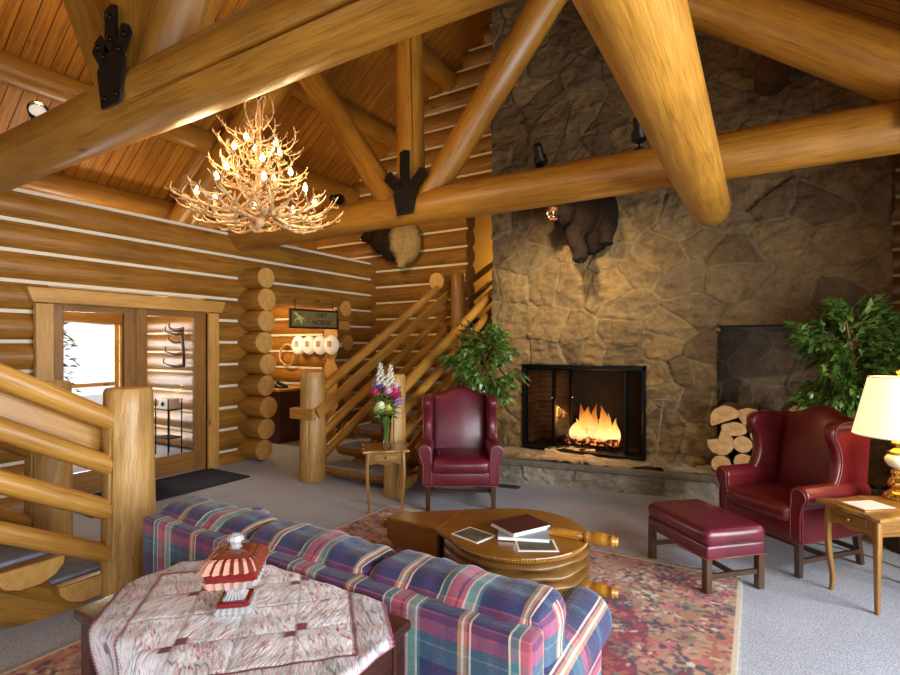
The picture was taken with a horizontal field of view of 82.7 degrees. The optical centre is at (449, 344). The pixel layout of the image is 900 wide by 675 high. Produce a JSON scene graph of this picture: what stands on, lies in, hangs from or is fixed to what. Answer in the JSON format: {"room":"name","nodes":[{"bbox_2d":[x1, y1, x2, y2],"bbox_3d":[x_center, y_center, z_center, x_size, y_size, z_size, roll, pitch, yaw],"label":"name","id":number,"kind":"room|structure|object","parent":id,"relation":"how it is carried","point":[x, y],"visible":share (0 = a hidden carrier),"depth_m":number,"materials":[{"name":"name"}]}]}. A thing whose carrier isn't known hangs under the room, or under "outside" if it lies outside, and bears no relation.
{"room":"hotel lobby","nodes":[
{"label":"hotel lobby","id":0,"kind":"room"},
{"bbox_2d":[49,287,139,386],"bbox_3d":[-5.964,0.108,7.259,0.327,3.263,12.700,0,0,31],"label":"wall","id":1,"kind":"structure","parent":0,"point":[70,317],"depth_m":7.92,"materials":[{"name":"brown wood"}]},
{"bbox_2d":[72,325,118,387],"bbox_3d":[-5.619,0.540,7.832,0.050,2.100,1.000,0,0,31],"label":"window","id":2,"kind":"structure","parent":1,"relation":"in","point":[115,383],"depth_m":8.20,"materials":[{"name":"brown wood"}]},
{"bbox_2d":[0,188,375,511],"bbox_3d":[-4.233,0.112,5.052,0.326,3.270,10.700,0,0,31],"label":"wall","id":3,"kind":"structure","parent":0,"point":[46,240],"depth_m":6.13,"materials":[{"name":"brown wood"}]},
{"bbox_2d":[52,303,135,492],"bbox_3d":[-3.820,0.555,5.514,0.121,2.070,0.838,0,0,31],"label":"door","id":4,"kind":"structure","parent":3,"relation":"in","point":[89,481],"depth_m":5.51,"materials":[{"name":"brown wood"}]},
{"bbox_2d":[23,286,224,468],"bbox_3d":[-3.612,0.522,5.880,0.250,2.175,2.137,0,0,31],"label":"door frame","id":5,"kind":"structure","parent":3,"relation":"attached to","point":[43,313],"depth_m":5.77,"materials":[{"name":"brown wood"}]},
{"bbox_2d":[136,308,203,478],"bbox_3d":[-3.397,0.555,6.218,0.121,2.070,0.881,0,0,31],"label":"door","id":6,"kind":"structure","parent":3,"relation":"in","point":[173,464],"depth_m":6.43,"materials":[{"name":"brown wood"}]},
{"bbox_2d":[0,0,511,194],"bbox_3d":[-1.961,-3.172,3.162,9.720,3.804,0.435,0,0,31],"label":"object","id":7,"kind":"structure","parent":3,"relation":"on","point":[155,67],"depth_m":2.77,"materials":[{"name":"brown wood"}]},
{"bbox_2d":[27,101,48,118],"bbox_3d":[-3.139,-1.744,3.895,0.132,0.167,0.211,0,0,-38],"label":"spotlight","id":8,"kind":"object","parent":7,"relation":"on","point":[34,108],"visible":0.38,"depth_m":3.83,"materials":[{"name":"black metal"}]},
{"bbox_2d":[18,173,317,250],"bbox_3d":[-5.467,-2.041,5.852,0.309,0.315,10.800,0,0,31],"label":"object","id":9,"kind":"structure","parent":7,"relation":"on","point":[55,184],"depth_m":6.96,"materials":[{"name":"brown wood"}]},
{"bbox_2d":[0,50,359,203],"bbox_3d":[-4.541,-2.846,5.295,0.312,0.315,10.800,0,0,31],"label":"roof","id":10,"kind":"structure","parent":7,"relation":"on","point":[15,71],"depth_m":5.75,"materials":[{"name":"brown wood"}]},
{"bbox_2d":[289,81,396,150],"bbox_3d":[-3.615,-3.648,4.739,0.313,0.314,10.800,0,0,31],"label":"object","id":11,"kind":"structure","parent":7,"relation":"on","point":[368,125],"depth_m":8.31,"materials":[{"name":"brown wood"}]},
{"bbox_2d":[391,43,456,91],"bbox_3d":[-2.681,-4.460,4.178,0.311,0.314,10.800,0,0,31],"label":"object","id":12,"kind":"structure","parent":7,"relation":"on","point":[434,67],"depth_m":8.16,"materials":[{"name":"brown wood"}]},
{"bbox_2d":[289,302,337,329],"bbox_3d":[-2.134,-0.480,8.048,0.046,0.450,0.910,0,0,39],"label":"hanging sign","id":13,"kind":"object","parent":3,"relation":"hanging from","point":[298,318],"visible":1,"depth_m":8.01,"materials":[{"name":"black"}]},
{"bbox_2d":[292,335,342,354],"bbox_3d":[-2.311,0.000,8.774,1.110,0.330,0.178,0,0,31],"label":"wall light","id":14,"kind":"object","parent":3,"relation":"attached to","point":[309,344],"visible":1,"depth_m":8.67,"materials":[{"name":"white glass"}]},
{"bbox_2d":[166,0,899,250],"bbox_3d":[-0.497,-3.172,5.598,9.719,3.815,0.422,0,0,31],"label":"roof truss","id":15,"kind":"object","parent":3,"relation":"on","point":[858,55],"visible":0.73,"depth_m":4.64,"materials":[{"name":"brown wood"}]},
{"bbox_2d":[329,194,344,205],"bbox_3d":[-1.365,-1.748,6.154,0.132,0.187,0.210,0,0,15],"label":"spotlight","id":16,"kind":"object","parent":15,"relation":"on","point":[341,199],"visible":0.8,"depth_m":6.15,"materials":[{"name":"black metal"}]},
{"bbox_2d":[533,142,547,167],"bbox_3d":[0.830,-1.764,4.789,0.134,0.217,0.218,0,0,31],"label":"spotlight","id":17,"kind":"object","parent":15,"relation":"on","point":[540,159],"visible":0.94,"depth_m":4.76,"materials":[{"name":"black metal"}]},
{"bbox_2d":[631,117,646,149],"bbox_3d":[1.591,-1.780,4.329,0.134,0.251,0.220,0,0,31],"label":"spotlight","id":18,"kind":"object","parent":15,"relation":"on","point":[638,137],"visible":0.7,"depth_m":4.31,"materials":[{"name":"black metal"}]},
{"bbox_2d":[140,267,276,460],"bbox_3d":[-3.771,0.252,7.724,3.056,2.669,0.312,0,0,31],"label":"wall","id":19,"kind":"structure","parent":0,"point":[257,300],"depth_m":7.04,"materials":[{"name":"brown wood"}]},
{"bbox_2d":[162,322,184,367],"bbox_3d":[-4.114,0.000,7.621,0.458,0.684,0.122,0,0,16],"label":"rack","id":20,"kind":"object","parent":19,"relation":"attached to","point":[181,330],"visible":1,"depth_m":7.56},
{"bbox_2d":[267,301,352,431],"bbox_3d":[-2.936,0.396,9.488,2.773,2.369,0.304,0,0,31],"label":"wall","id":21,"kind":"structure","parent":0,"point":[281,334],"depth_m":9.28,"materials":[{"name":"brown wood"}]},
{"bbox_2d":[279,343,295,366],"bbox_3d":[-2.943,0.180,9.235,0.418,0.422,0.044,0,0,31],"label":"wreath","id":22,"kind":"object","parent":21,"relation":"attached to","point":[286,344],"visible":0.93,"depth_m":9.23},
{"bbox_2d":[0,436,899,674],"bbox_3d":[-1.284,1.650,4.271,13.000,0.100,13.400,0,0,31],"label":"floor","id":23,"kind":"structure","parent":0,"point":[793,625],"depth_m":3.73,"materials":[{"name":"carpet"}]},
{"bbox_2d":[0,363,155,628],"bbox_3d":[-3.235,0.438,2.549,1.531,2.726,2.827,0,0,31],"label":"staircase","id":24,"kind":"structure","parent":23,"relation":"on","point":[46,571],"depth_m":3.08,"materials":[{"name":"brown wood"}]},
{"bbox_2d":[85,468,249,517],"bbox_3d":[-3.203,1.592,5.658,0.800,0.016,1.720,0,0,31],"label":"door mat","id":25,"kind":"object","parent":23,"relation":"on","point":[168,487],"visible":0.57,"depth_m":5.93,"materials":[{"name":"black fabric"}]},
{"bbox_2d":[155,398,182,455],"bbox_3d":[-4.128,1.190,7.497,0.340,0.820,0.220,0,0,31],"label":"plant stand","id":26,"kind":"object","parent":23,"relation":"on","point":[168,436],"visible":0.76,"depth_m":7.49,"materials":[{"name":"black metal"}]},
{"bbox_2d":[158,397,178,409],"bbox_3d":[-4.133,0.857,7.489,0.260,0.150,0.200,0,0,31],"label":"box","id":27,"kind":"object","parent":26,"relation":"on","point":[162,402],"visible":0.99,"depth_m":7.43,"materials":[{"name":"beige"}]},
{"bbox_2d":[267,386,299,443],"bbox_3d":[-2.908,1.157,8.654,0.800,0.885,0.640,0,0,31],"label":"reception desk","id":28,"kind":"object","parent":23,"relation":"on","point":[287,429],"visible":0.43,"depth_m":8.35,"materials":[{"name":"brown wood"}]},
{"bbox_2d":[274,381,287,387],"bbox_3d":[-2.819,0.655,8.507,0.213,0.118,0.160,0,0,31],"label":"telephone","id":29,"kind":"object","parent":28,"relation":"on","point":[278,384],"visible":0.94,"depth_m":8.46,"materials":[{"name":"black plastic"}]},
{"bbox_2d":[0,505,742,674],"bbox_3d":[-0.255,1.593,2.692,3.042,0.014,3.763,0,0,31],"label":"area rug","id":30,"kind":"object","parent":23,"relation":"on","point":[663,621],"visible":0.2,"depth_m":2.95,"materials":[{"name":"red carpet"}]},
{"bbox_2d":[74,558,410,674],"bbox_3d":[-0.727,1.264,1.761,1.060,0.672,0.560,0,0,31],"label":"table","id":31,"kind":"object","parent":30,"relation":"on","point":[391,662],"visible":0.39,"depth_m":1.72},
{"bbox_2d":[87,559,394,674],"bbox_3d":[-0.734,1.024,1.727,1.111,0.228,0.689,0,0,31],"label":"tablecloth","id":32,"kind":"object","parent":31,"relation":"on","point":[163,622],"visible":0.91,"depth_m":1.64,"materials":[{"name":"white fabric"}]},
{"bbox_2d":[198,532,268,616],"bbox_3d":[-0.746,0.781,1.778,0.203,0.257,0.203,0,0,-10],"label":"dish","id":33,"kind":"object","parent":32,"relation":"on","point":[234,567],"visible":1,"depth_m":1.72,"materials":[{"name":"red ceramic"}]},
{"bbox_2d":[202,561,265,590],"bbox_3d":[-0.746,0.791,1.778,0.232,0.063,0.232,0,0,31],"label":"bowl","id":34,"kind":"object","parent":33,"relation":"on","point":[238,579],"depth_m":1.69,"materials":[{"name":"red ceramic"}]},
{"bbox_2d":[143,495,611,674],"bbox_3d":[-0.491,1.218,2.442,2.327,0.765,0.776,0,0,31],"label":"sofa","id":35,"kind":"object","parent":30,"relation":"on","point":[465,619],"visible":0.62,"depth_m":1.89,"materials":[{"name":"multicoloured fabric"}]},
{"bbox_2d":[159,495,278,538],"bbox_3d":[-1.209,1.038,2.673,0.777,0.395,0.337,0,0,31],"label":"cushion","id":36,"kind":"object","parent":35,"relation":"on","point":[205,516],"depth_m":2.57,"materials":[{"name":"multicoloured fabric"}]},
{"bbox_2d":[249,520,395,575],"bbox_3d":[-0.585,1.035,2.295,0.780,0.393,0.333,0,0,31],"label":"cushion","id":37,"kind":"object","parent":35,"relation":"on","point":[328,551],"depth_m":2.19,"materials":[{"name":"multicoloured fabric"}]},
{"bbox_2d":[368,549,565,667],"bbox_3d":[0.039,1.033,1.915,0.778,0.396,0.328,0,0,31],"label":"cushion","id":38,"kind":"object","parent":35,"relation":"on","point":[531,609],"depth_m":1.79,"materials":[{"name":"multicoloured fabric"}]},
{"bbox_2d":[379,508,618,598],"bbox_3d":[0.293,1.345,3.338,0.872,0.510,1.496,0,0,-39],"label":"coffee table","id":39,"kind":"object","parent":30,"relation":"on","point":[428,532],"visible":0.7,"depth_m":2.99,"materials":[{"name":"brown wood"}]},
{"bbox_2d":[451,527,495,543],"bbox_3d":[0.141,1.148,3.089,0.210,0.005,0.170,0,0,45],"label":"booklet","id":40,"kind":"object","parent":39,"relation":"on","point":[471,534],"visible":1,"depth_m":3.07,"materials":[{"name":"white paper"}]},
{"bbox_2d":[497,529,548,542],"bbox_3d":[0.444,1.134,3.088,0.300,0.022,0.220,0,0,9],"label":"book","id":41,"kind":"object","parent":39,"relation":"on","point":[541,536],"visible":0.59,"depth_m":3.00,"materials":[{"name":"white paper"}]},
{"bbox_2d":[491,514,550,537],"bbox_3d":[0.435,1.110,3.151,0.290,0.026,0.230,0,0,-31],"label":"book","id":42,"kind":"object","parent":41,"relation":"on","point":[524,524],"visible":1,"depth_m":3.12,"materials":[{"name":"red paper"}]},
{"bbox_2d":[515,539,558,551],"bbox_3d":[0.494,1.148,2.929,0.230,0.005,0.170,0,0,1],"label":"booklet","id":43,"kind":"object","parent":39,"relation":"on","point":[522,546],"visible":0.96,"depth_m":2.90,"materials":[{"name":"white paper"}]},
{"bbox_2d":[518,540,555,549],"bbox_3d":[0.494,1.146,2.929,0.202,0.001,0.146,0,0,1],"label":"picture","id":44,"kind":"object","parent":43,"relation":"on","point":[522,545],"depth_m":2.92},
{"bbox_2d":[361,442,409,514],"bbox_3d":[-0.638,1.306,5.015,0.454,0.623,0.444,0,0,-10],"label":"side table","id":45,"kind":"object","parent":23,"relation":"on","point":[374,453],"visible":0.93,"depth_m":4.86,"materials":[{"name":"brown wood"}]},
{"bbox_2d":[381,413,391,448],"bbox_3d":[-0.614,0.829,4.919,0.112,0.330,0.111,0,0,31],"label":"flower vase","id":46,"kind":"object","parent":45,"relation":"on","point":[390,417],"visible":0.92,"depth_m":4.91,"materials":[{"name":"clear glass"}]},
{"bbox_2d":[369,387,384,427],"bbox_3d":[-0.710,0.662,4.892,0.136,0.524,0.144,0,0,31],"label":"carnation","id":47,"kind":"object","parent":46,"relation":"in","point":[373,390],"visible":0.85,"depth_m":4.86,"materials":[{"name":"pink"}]},
{"bbox_2d":[373,381,384,420],"bbox_3d":[-0.667,0.634,4.899,0.141,0.581,0.140,0,0,31],"label":"delphinium","id":48,"kind":"object","parent":46,"relation":"in","point":[380,387],"visible":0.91,"depth_m":4.89,"materials":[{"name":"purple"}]},
{"bbox_2d":[375,362,386,426],"bbox_3d":[-0.664,0.545,4.915,0.137,0.759,0.123,0,0,31],"label":"snapdragon","id":49,"kind":"object","parent":46,"relation":"in","point":[380,365],"visible":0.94,"depth_m":4.92,"materials":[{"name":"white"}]},
{"bbox_2d":[375,401,386,435],"bbox_3d":[-0.651,0.726,4.832,0.130,0.396,0.133,0,0,-21],"label":"rose","id":50,"kind":"object","parent":46,"relation":"in","point":[381,405],"visible":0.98,"depth_m":4.80,"materials":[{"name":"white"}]},
{"bbox_2d":[368,386,404,440],"bbox_3d":[-0.619,0.657,4.922,0.349,0.535,0.338,0,0,5],"label":"greenery","id":51,"kind":"object","parent":46,"relation":"in","point":[378,399],"visible":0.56,"depth_m":4.89,"materials":[{"name":"green plant"}]},
{"bbox_2d":[383,387,393,425],"bbox_3d":[-0.585,0.660,4.859,0.112,0.527,0.112,0,0,31],"label":"carnation","id":52,"kind":"object","parent":46,"relation":"in","point":[388,389],"visible":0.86,"depth_m":4.84,"materials":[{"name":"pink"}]},
{"bbox_2d":[384,404,392,440],"bbox_3d":[-0.594,0.742,4.842,0.129,0.364,0.092,0,0,41],"label":"rose","id":53,"kind":"object","parent":46,"relation":"in","point":[389,408],"visible":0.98,"depth_m":4.82,"materials":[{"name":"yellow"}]},
{"bbox_2d":[385,364,394,403],"bbox_3d":[-0.574,0.555,4.916,0.136,0.739,0.124,0,0,31],"label":"snapdragon","id":54,"kind":"object","parent":46,"relation":"in","point":[390,365],"visible":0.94,"depth_m":4.91,"materials":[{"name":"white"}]},
{"bbox_2d":[387,388,401,429],"bbox_3d":[-0.525,0.667,4.880,0.146,0.514,0.145,0,0,-17],"label":"carnation","id":55,"kind":"object","parent":46,"relation":"in","point":[396,393],"visible":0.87,"depth_m":4.85,"materials":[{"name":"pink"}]},
{"bbox_2d":[390,383,400,413],"bbox_3d":[-0.534,0.645,4.911,0.142,0.559,0.095,0,0,31],"label":"carnation","id":56,"kind":"object","parent":46,"relation":"in","point":[396,385],"visible":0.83,"depth_m":4.88,"materials":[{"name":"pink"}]},
{"bbox_2d":[387,396,404,433],"bbox_3d":[-0.525,0.707,4.882,0.185,0.435,0.119,0,0,31],"label":"delphinium","id":57,"kind":"object","parent":46,"relation":"in","point":[398,402],"visible":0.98,"depth_m":4.85,"materials":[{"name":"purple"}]},
{"bbox_2d":[290,261,492,498],"bbox_3d":[0.066,-0.107,7.772,1.531,3.668,5.047,0,0,31],"label":"staircase","id":58,"kind":"structure","parent":23,"relation":"on","point":[314,467],"depth_m":6.25,"materials":[{"name":"brown wood"}]},
{"bbox_2d":[417,385,503,510],"bbox_3d":[0.103,1.021,5.273,0.835,1.158,0.860,0,0,0],"label":"chair","id":59,"kind":"object","parent":23,"relation":"on","point":[459,446],"visible":0.99,"depth_m":5.24,"materials":[{"name":"red leather"}]},
{"bbox_2d":[431,448,489,473],"bbox_3d":[0.102,1.165,5.168,0.568,0.181,0.651,0,0,0],"label":"seat cushion","id":60,"kind":"object","parent":59,"relation":"on","point":[443,460],"depth_m":4.88,"materials":[{"name":"red leather"}]},
{"bbox_2d":[436,319,530,487],"bbox_3d":[0.405,0.646,5.814,1.018,1.909,1.060,0,0,31],"label":"ficus tree","id":61,"kind":"object","parent":23,"relation":"on","point":[468,364],"visible":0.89,"depth_m":5.74,"materials":[{"name":"green plant"}]},
{"bbox_2d":[497,484,520,488],"bbox_3d":[0.662,1.593,5.762,0.250,0.013,0.110,0,0,22],"label":"floor vent","id":62,"kind":"object","parent":23,"relation":"in","point":[500,485],"visible":0.95,"depth_m":5.75,"materials":[{"name":"gold metal"}]},
{"bbox_2d":[490,0,895,501],"bbox_3d":[2.396,-1.375,6.019,4.354,7.950,2.114,0,0,31],"label":"stone fireplace","id":63,"kind":"object","parent":23,"relation":"on","point":[692,315],"depth_m":5.80,"materials":[{"name":"brown stone"}]},
{"bbox_2d":[546,196,618,263],"bbox_3d":[1.547,-1.459,5.934,0.700,1.060,0.870,0,0,31],"label":"bear","id":64,"kind":"object","parent":63,"relation":"attached to","point":[589,226],"visible":0.83,"depth_m":5.84},
{"bbox_2d":[565,435,618,446],"bbox_3d":[1.769,1.205,6.391,0.651,0.107,0.106,0,0,33],"label":"log","id":65,"kind":"object","parent":63,"relation":"on","point":[615,442],"visible":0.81,"depth_m":6.33,"materials":[{"name":"black wood"}]},
{"bbox_2d":[569,413,620,441],"bbox_3d":[1.828,0.972,6.444,0.617,0.469,0.302,0,0,31],"label":"flames","id":66,"kind":"object","parent":63,"relation":"on","point":[587,425],"visible":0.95,"depth_m":6.34,"materials":[{"name":"yellow"}]},
{"bbox_2d":[655,399,671,463],"bbox_3d":[2.347,0.956,5.644,0.172,0.710,0.146,0,0,31],"label":"fire poker","id":67,"kind":"object","parent":63,"relation":"on","point":[663,400],"visible":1,"depth_m":5.67,"materials":[{"name":"grey metal"}]},
{"bbox_2d":[711,452,732,469],"bbox_3d":[2.919,1.235,5.479,0.187,0.184,0.440,0,0,31],"label":"log","id":68,"kind":"object","parent":63,"relation":"on","point":[717,460],"visible":0.59,"depth_m":5.31,"materials":[{"name":"beige wood"}]},
{"bbox_2d":[707,431,733,454],"bbox_3d":[2.914,1.016,5.482,0.258,0.260,0.440,0,0,30],"label":"log","id":69,"kind":"object","parent":68,"relation":"on","point":[721,444],"visible":0.7,"depth_m":5.29,"materials":[{"name":"beige wood"}]},
{"bbox_2d":[721,418,747,435],"bbox_3d":[3.023,0.860,5.417,0.236,0.149,0.440,0,0,32],"label":"log","id":70,"kind":"object","parent":69,"relation":"on","point":[735,427],"visible":0.7,"depth_m":5.23,"materials":[{"name":"beige wood"}]},
{"bbox_2d":[710,401,741,425],"bbox_3d":[2.962,0.735,5.452,0.296,0.226,0.440,0,0,33],"label":"log","id":71,"kind":"object","parent":70,"relation":"on","point":[726,411],"visible":0.88,"depth_m":5.29,"materials":[{"name":"beige wood"}]},
{"bbox_2d":[739,403,759,424],"bbox_3d":[3.130,0.723,5.353,0.210,0.181,0.440,0,0,33],"label":"log","id":72,"kind":"object","parent":70,"relation":"on","point":[745,409],"visible":0.58,"depth_m":5.19,"materials":[{"name":"beige wood"}]},
{"bbox_2d":[733,450,751,463],"bbox_3d":[3.087,1.187,5.378,0.179,0.176,0.440,0,0,30],"label":"log","id":73,"kind":"object","parent":63,"relation":"on","point":[739,458],"visible":0.47,"depth_m":5.20,"materials":[{"name":"beige wood"}]},
{"bbox_2d":[733,431,752,452],"bbox_3d":[3.082,1.009,5.381,0.178,0.176,0.440,0,0,30],"label":"log","id":74,"kind":"object","parent":73,"relation":"on","point":[742,444],"visible":0.75,"depth_m":5.20,"materials":[{"name":"beige wood"}]},
{"bbox_2d":[754,55,789,95],"bbox_3d":[3.413,-2.715,5.445,0.303,0.329,1.158,0,0,31],"label":"stub","id":75,"kind":"object","parent":63,"relation":"attached to","point":[771,76],"visible":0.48,"depth_m":4.99,"materials":[{"name":"brown wood"}]},
{"bbox_2d":[647,499,765,593],"bbox_3d":[1.777,1.380,3.599,0.474,0.440,0.653,0,0,-13],"label":"ottoman","id":76,"kind":"object","parent":23,"relation":"on","point":[711,532],"visible":1,"depth_m":3.35,"materials":[{"name":"red leather"}]},
{"bbox_2d":[648,499,763,545],"bbox_3d":[1.777,1.235,3.599,0.472,0.150,0.652,0,0,-13],"label":"cushion","id":77,"kind":"object","parent":76,"relation":"on","point":[695,522],"depth_m":3.43,"materials":[{"name":"red leather"}]},
{"bbox_2d":[715,404,870,578],"bbox_3d":[2.611,1.033,3.898,0.809,1.135,0.777,0,0,-19],"label":"chair","id":78,"kind":"object","parent":23,"relation":"on","point":[800,457],"visible":0.81,"depth_m":3.81,"materials":[{"name":"red leather"}]},
{"bbox_2d":[727,481,798,521],"bbox_3d":[2.518,1.174,3.867,0.612,0.175,0.528,0,0,-18],"label":"seat cushion","id":79,"kind":"object","parent":78,"relation":"on","point":[766,501],"depth_m":3.80,"materials":[{"name":"red leather"}]},
{"bbox_2d":[783,292,899,534],"bbox_3d":[3.507,0.569,4.458,1.053,2.061,0.943,0,0,21],"label":"ficus tree","id":80,"kind":"object","parent":23,"relation":"on","point":[863,352],"visible":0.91,"depth_m":4.40,"materials":[{"name":"green plant"}]},
{"bbox_2d":[815,543,899,567],"bbox_3d":[3.101,1.588,3.869,0.071,0.008,0.570,0,0,-31],"label":"lamp cord","id":81,"kind":"object","parent":23,"relation":"on","point":[815,543],"visible":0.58,"depth_m":3.87,"materials":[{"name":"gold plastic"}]},
{"bbox_2d":[816,496,899,615],"bbox_3d":[2.790,1.317,3.229,0.688,0.603,0.448,0,0,-8],"label":"side table","id":82,"kind":"object","parent":23,"relation":"on","point":[877,525],"visible":0.96,"depth_m":3.12,"materials":[{"name":"brown wood"}]},
{"bbox_2d":[836,499,899,511],"bbox_3d":[2.636,1.010,3.223,0.260,0.008,0.200,0,0,-8],"label":"card","id":83,"kind":"object","parent":82,"relation":"on","point":[867,505],"visible":1,"depth_m":3.20,"materials":[{"name":"white paper"}]},
{"bbox_2d":[850,368,899,501],"bbox_3d":[2.962,0.584,3.377,0.499,0.860,0.499,0,0,31],"label":"table lamp","id":84,"kind":"object","parent":82,"relation":"on","point":[878,412],"visible":1,"depth_m":3.33,"materials":[{"name":"beige fabric"}]},
{"bbox_2d":[877,485,899,552],"bbox_3d":[3.612,1.368,3.954,0.472,0.444,0.472,0,0,31],"label":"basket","id":85,"kind":"object","parent":23,"relation":"on","point":[893,543],"visible":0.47,"depth_m":3.96,"materials":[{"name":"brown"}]},
{"bbox_2d":[0,0,899,218],"bbox_3d":[-1.223,-3.234,4.468,12.500,4.812,13.200,0,0,31],"label":"ceiling","id":86,"kind":"structure","parent":0,"point":[40,32],"depth_m":7.42,"materials":[{"name":"brown wood"}]},
{"bbox_2d":[164,95,343,234],"bbox_3d":[-1.491,-3.189,4.051,1.244,4.579,1.282,0,0,34],"label":"antler chandelier","id":87,"kind":"object","parent":86,"relation":"hanging from","point":[258,216],"visible":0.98,"depth_m":3.91,"materials":[{"name":"beige"}]},
{"bbox_2d":[572,0,730,226],"bbox_3d":[0.117,-1.159,0.910,0.320,0.352,7.882,0,0,31],"label":"log beam","id":88,"kind":"structure","parent":86,"relation":"attached to","point":[649,47],"depth_m":2.03,"materials":[{"name":"brown wood"}]},
{"bbox_2d":[471,318,491,332],"bbox_3d":[1.361,-0.300,9.157,1.500,0.300,2.000,0,0,31],"label":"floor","id":89,"kind":"structure","parent":0,"point":[475,320],"depth_m":8.49,"materials":[{"name":"brown wood"}]},
{"bbox_2d":[473,215,492,354],"bbox_3d":[2.167,-1.900,10.014,12.800,7.000,0.100,0,0,31],"label":"wall","id":90,"kind":"structure","parent":0,"point":[482,230],"depth_m":10.84,"materials":[{"name":"orange paint"}]},
{"bbox_2d":[315,24,899,468],"bbox_3d":[1.135,-1.802,8.102,11.200,6.792,0.335,0,0,31],"label":"wall","id":91,"kind":"structure","parent":0,"point":[446,246],"depth_m":8.78,"materials":[{"name":"brown wood"}]},
{"bbox_2d":[360,225,420,268],"bbox_3d":[-1.051,-1.726,8.870,1.130,0.843,0.545,0,0,2],"label":"mounted wolverine","id":92,"kind":"object","parent":91,"relation":"attached to","point":[401,245],"visible":0.9,"depth_m":8.69,"materials":[{"name":"fur"}]},
{"bbox_3d":[3.384,1.060,5.200,0.181,0.178,0.440,0,0,32],"label":"log","id":93,"kind":"object","parent":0,"visible":0},
{"bbox_3d":[3.365,0.882,5.211,0.183,0.180,0.440,0,0,29],"label":"log","id":94,"kind":"object","parent":93,"relation":"on","visible":0},
{"bbox_2d":[760,407,772,410],"bbox_3d":[3.273,0.719,5.267,0.134,0.119,0.440,0,0,30],"label":"log","id":95,"kind":"object","parent":94,"relation":"on","point":[761,408],"visible":0.24,"depth_m":5.38,"materials":[{"name":"beige wood"}]},
{"bbox_3d":[3.545,1.056,5.103,0.178,0.180,0.440,0,0,29],"label":"log","id":96,"kind":"object","parent":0,"visible":0},
{"bbox_3d":[3.537,0.875,5.108,0.178,0.182,0.440,0,0,32],"label":"log","id":97,"kind":"object","parent":96,"relation":"on","visible":0},
{"bbox_2d":[781,401,802,411],"bbox_3d":[3.473,0.660,5.146,0.217,0.150,0.440,0,0,30],"label":"log","id":98,"kind":"object","parent":97,"relation":"on","point":[791,406],"visible":0.24,"depth_m":5.06,"materials":[{"name":"beige wood"}]},
{"label":"outside","id":99,"kind":"structure","parent":0,"visible":0},
{"bbox_2d":[82,394,102,404],"bbox_3d":[-9.940,1.720,10.639,10.000,0.100,16.000,0,0,31],"label":"ground","id":100,"kind":"structure","parent":99,"point":[96,398],"depth_m":15.95,"materials":[{"name":"grey snow"}]},
{"bbox_2d":[64,320,82,392],"bbox_3d":[-4.571,0.641,5.803,0.659,1.919,0.678,0,0,31],"label":"tree","id":101,"kind":"object","parent":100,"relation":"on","point":[67,336],"visible":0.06,"depth_m":5.91,"materials":[{"name":"green plant"}]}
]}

